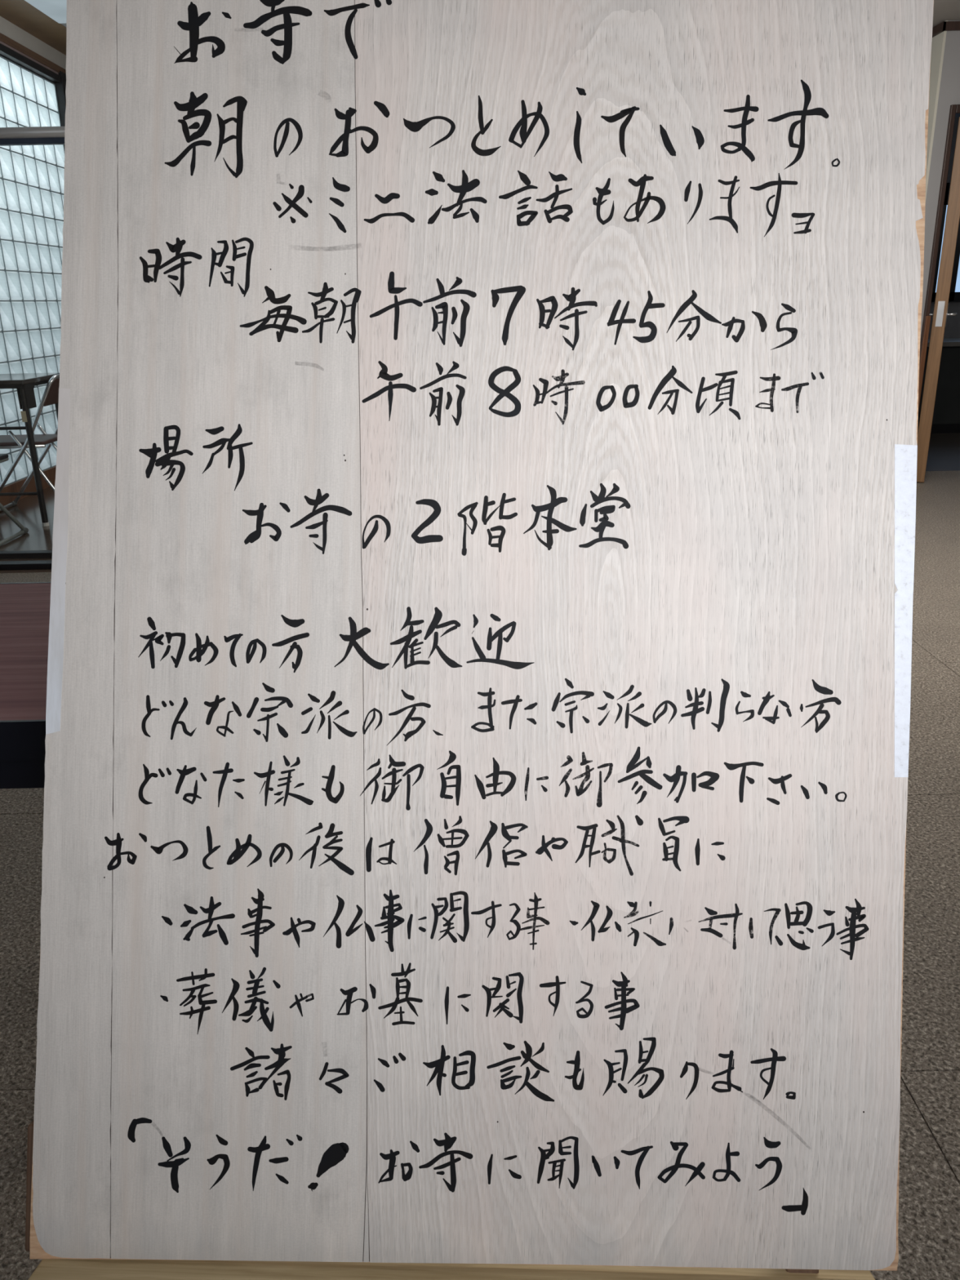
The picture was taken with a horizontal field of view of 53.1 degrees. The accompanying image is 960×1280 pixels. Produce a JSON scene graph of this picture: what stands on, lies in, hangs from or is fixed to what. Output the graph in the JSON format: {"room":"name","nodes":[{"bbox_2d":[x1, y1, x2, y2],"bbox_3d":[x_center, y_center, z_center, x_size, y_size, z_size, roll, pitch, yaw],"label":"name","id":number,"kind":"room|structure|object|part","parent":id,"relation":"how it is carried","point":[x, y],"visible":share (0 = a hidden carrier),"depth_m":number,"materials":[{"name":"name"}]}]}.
{"room":"temple entrance hall","nodes":[
{"label":"temple entrance hall","id":0,"kind":"room"},
{"bbox_2d":[0,16,66,486],"bbox_3d":[-3.167,-1.392,3.144,0.126,3.050,13.500,-1,20,0],"label":"window","id":1,"kind":"structure","parent":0,"point":[32,177],"depth_m":6.67,"materials":[{"name":"glass"}]},
{"bbox_2d":[0,466,56,506],"bbox_3d":[-3.097,-1.036,6.532,0.030,0.115,3.250,-1,20,0],"label":"baseboard","id":2,"kind":"structure","parent":1,"relation":"attached to","point":[15,486],"depth_m":6.50,"materials":[{"name":"brown wood"}]},
{"bbox_2d":[0,43,66,146],"bbox_3d":[-3.111,-2.397,6.263,0.080,2.860,3.450,-1,20,0],"label":"trim","id":3,"kind":"structure","parent":1,"relation":"attached to","point":[60,81],"depth_m":6.93,"materials":[{"name":"black metal"}]},
{"bbox_2d":[0,32,66,75],"bbox_3d":[-3.144,-3.748,5.757,0.070,0.045,3.400,-1,20,0],"label":"trim","id":4,"kind":"structure","parent":1,"relation":"attached to","point":[3,38],"depth_m":6.66,"materials":[{"name":"brown wood"}]},
{"bbox_2d":[0,0,66,55],"bbox_3d":[-3.096,-2.875,2.672,0.530,0.102,13.400,-1,20,0],"label":"ceiling","id":5,"kind":"structure","parent":0,"point":[20,13],"depth_m":6.50,"materials":[{"name":"beige paint"}]},
{"bbox_2d":[0,432,959,1279],"bbox_3d":[1.450,-0.020,3.716,9.500,0.100,13.400,-1,20,0],"label":"floor","id":6,"kind":"structure","parent":0,"point":[929,1218],"depth_m":1.94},
{"bbox_2d":[0,453,28,546],"bbox_3d":[-2.866,-0.926,5.125,0.581,0.836,0.444,-1,20,0],"label":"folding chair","id":7,"kind":"object","parent":6,"relation":"on","point":[3,457],"visible":1,"depth_m":5.40,"materials":[{"name":"grey metal"}]},
{"bbox_3d":[-2.805,-0.950,5.117,0.430,0.025,0.370,-1,20,0],"label":"seat","id":8,"kind":"part","parent":7,"relation":"part of","materials":[{"name":"black paint"}]},
{"bbox_3d":[-2.811,-0.936,5.122,0.438,0.021,0.406,-1,20,0],"label":"seat rail","id":9,"kind":"part","parent":7,"relation":"part of","materials":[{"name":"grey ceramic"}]},
{"bbox_3d":[-2.869,-0.929,5.124,0.575,0.830,0.443,-1,20,0],"label":"frame","id":10,"kind":"part","parent":7,"relation":"part of","materials":[{"name":"grey metal"}]},
{"bbox_2d":[0,582,50,788],"bbox_3d":[-1.273,0.339,1.666,1.670,0.702,0.667,-1,20,0],"label":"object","id":11,"kind":"object","parent":6,"relation":"on","point":[24,607],"visible":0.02,"depth_m":1.37,"materials":[{"name":"laminate"}]},
{"bbox_2d":[0,372,59,526],"bbox_3d":[-2.809,-1.139,5.729,0.570,0.832,0.580,-1,20,0],"label":"side table","id":12,"kind":"object","parent":6,"relation":"on","point":[24,384],"visible":0.66,"depth_m":5.48,"materials":[{"name":"grey metal"}]},
{"bbox_3d":[-2.558,-1.060,5.504,0.032,0.785,0.032,-1,20,0],"label":"leg","id":13,"kind":"part","parent":12,"relation":"part of","materials":[{"name":"black metal"}]},
{"bbox_3d":[-2.561,-1.207,5.919,0.032,0.785,0.032,-1,20,0],"label":"leg","id":14,"kind":"part","parent":12,"relation":"part of","materials":[{"name":"metal"}]},
{"bbox_2d":[0,373,59,511],"bbox_3d":[-2.755,-1.205,5.907,0.581,0.836,0.444,-1,20,0],"label":"folding chair","id":15,"kind":"object","parent":6,"relation":"on","point":[51,395],"visible":0.53,"depth_m":5.74,"materials":[{"name":"silver metal"}]},
{"bbox_3d":[-2.810,-1.213,5.904,0.438,0.021,0.406,-1,20,0],"label":"seat rail","id":16,"kind":"part","parent":15,"relation":"part of","materials":[{"name":"silver metal"}]},
{"bbox_3d":[-2.816,-1.227,5.899,0.430,0.025,0.370,-1,20,0],"label":"seat","id":17,"kind":"part","parent":15,"relation":"part of","materials":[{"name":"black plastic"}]},
{"bbox_3d":[-2.637,-1.063,5.958,0.319,0.522,0.401,-1,20,0],"label":"frame","id":18,"kind":"part","parent":15,"relation":"part of","materials":[{"name":"silver metal"}]},
{"bbox_3d":[-2.529,-1.508,5.802,0.016,0.170,0.380,26,17,-9],"label":"backrest","id":19,"kind":"part","parent":15,"relation":"part of","materials":[{"name":"red plastic"}]},
{"bbox_2d":[0,126,65,570],"bbox_3d":[-2.150,-1.661,4.368,1.930,2.700,0.286,-1,20,0],"label":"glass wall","id":20,"kind":"structure","parent":6,"relation":"on","point":[31,135],"depth_m":4.08,"materials":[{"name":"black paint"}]},
{"bbox_3d":[-2.125,-0.442,4.923,1.930,0.030,0.055,-1,20,0],"label":"sill rail","id":21,"kind":"part","parent":20,"relation":"part of","materials":[{"name":"black metal"}]},
{"bbox_3d":[-2.123,-0.370,4.720,1.930,0.030,0.065,-1,20,0],"label":"sill rail","id":22,"kind":"part","parent":20,"relation":"part of","materials":[{"name":"black metal"}]},
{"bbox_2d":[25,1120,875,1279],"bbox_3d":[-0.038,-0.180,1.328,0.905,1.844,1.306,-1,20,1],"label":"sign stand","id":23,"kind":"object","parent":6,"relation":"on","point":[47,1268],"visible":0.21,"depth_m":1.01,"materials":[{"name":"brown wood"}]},
{"bbox_2d":[30,0,933,1271],"bbox_3d":[0.007,-0.201,1.018,0.989,1.648,0.588,-1,20,1],"label":"notice board","id":24,"kind":"object","parent":23,"relation":"on","point":[478,686],"visible":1,"depth_m":1.01,"materials":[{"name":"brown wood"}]},
{"bbox_3d":[0.360,-0.073,1.039,0.035,1.916,0.032,1,0,0],"label":"leg","id":25,"kind":"part","parent":23,"relation":"part of","materials":[{"name":"brown wood"}]},
{"bbox_2d":[917,337,959,433],"bbox_3d":[4.203,-2.304,8.684,2.600,0.780,0.650,-1,20,0],"label":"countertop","id":26,"kind":"structure","parent":6,"relation":"on","point":[946,415],"depth_m":8.44,"materials":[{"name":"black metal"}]},
{"bbox_2d":[927,337,959,346],"bbox_3d":[4.195,-2.653,8.560,2.600,0.040,0.650,-1,20,0],"label":"countertop","id":27,"kind":"structure","parent":26,"relation":"on","point":[947,342],"depth_m":8.26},
{"bbox_2d":[924,20,947,204],"bbox_3d":[2.677,-2.933,7.749,0.015,2.650,3.870,-1,20,0],"label":"wall","id":28,"kind":"structure","parent":0,"point":[938,42],"depth_m":5.64,"materials":[{"name":"beige paint"}]},
{"bbox_2d":[920,20,959,340],"bbox_3d":[4.424,-2.344,5.982,3.455,2.650,0.120,-1,20,0],"label":"wall","id":29,"kind":"structure","parent":0,"point":[949,87],"depth_m":5.67,"materials":[{"name":"grey paint"}]},
{"bbox_2d":[916,104,959,482],"bbox_3d":[3.339,-2.217,6.330,1.130,2.220,0.780,-1,20,0],"label":"door","id":30,"kind":"structure","parent":29,"relation":"in","point":[940,314],"depth_m":5.96,"materials":[{"name":"brown wood"}]},
{"bbox_3d":[2.858,-2.068,6.119,0.062,0.140,0.130,8,21,24],"label":"lever","id":31,"kind":"part","parent":30,"relation":"part of","materials":[{"name":"metal"}]},
{"bbox_3d":[3.341,-2.117,6.049,1.130,2.220,0.150,-1,20,0],"label":"frame","id":32,"kind":"part","parent":30,"relation":"part of","materials":[{"name":"brown wood"}]},
{"bbox_3d":[2.875,-2.038,6.003,0.038,0.150,0.004,8,21,24],"label":"lock plate","id":33,"kind":"part","parent":30,"relation":"part of","materials":[{"name":"metal"}]},
{"bbox_3d":[2.978,-2.052,6.067,0.062,0.140,0.130,8,21,24],"label":"lever","id":34,"kind":"part","parent":30,"relation":"part of","materials":[{"name":"metal"}]},
{"bbox_2d":[932,21,959,37],"bbox_3d":[4.373,-3.987,6.744,3.488,0.044,2.685,-1,20,0],"label":"trim","id":35,"kind":"structure","parent":29,"relation":"attached to","point":[943,26],"depth_m":5.48,"materials":[{"name":"brown wood"}]},
{"bbox_2d":[928,117,959,338],"bbox_3d":[4.353,-3.389,8.937,3.355,2.650,0.150,-1,20,0],"label":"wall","id":36,"kind":"structure","parent":0,"point":[952,330],"depth_m":8.97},
{"bbox_2d":[931,182,959,302],"bbox_3d":[4.325,-3.615,8.751,2.000,1.000,0.050,-1,20,0],"label":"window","id":37,"kind":"structure","parent":36,"relation":"in","point":[954,294],"depth_m":8.79,"materials":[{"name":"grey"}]},
{"bbox_3d":[4.261,-3.568,8.772,0.130,0.740,0.020,-1,20,0],"label":"pane","id":38,"kind":"part","parent":37,"relation":"part of","materials":[{"name":"grey"}]},
{"bbox_3d":[4.801,-3.579,8.772,0.850,0.740,0.020,-1,20,0],"label":"pane","id":39,"kind":"part","parent":37,"relation":"part of","materials":[{"name":"grey"}]},
{"bbox_2d":[932,0,959,27],"bbox_3d":[3.791,-2.841,2.735,4.700,0.480,13.400,-1,20,0],"label":"ceiling","id":40,"kind":"structure","parent":0,"point":[944,10],"depth_m":5.30,"materials":[{"name":"white paint"}]},
{"bbox_3d":[-0.696,-2.927,2.672,4.270,0.100,13.400,-1,20,0],"label":"ceiling","id":41,"kind":"structure","parent":0,"visible":0},
{"bbox_2d":[24,0,66,23],"bbox_3d":[-2.639,-3.978,5.972,0.310,0.045,0.850,-1,20,0],"label":"ceiling light","id":42,"kind":"object","parent":41,"relation":"attached to","point":[56,10],"visible":0.57,"depth_m":6.05,"materials":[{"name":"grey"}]}
]}

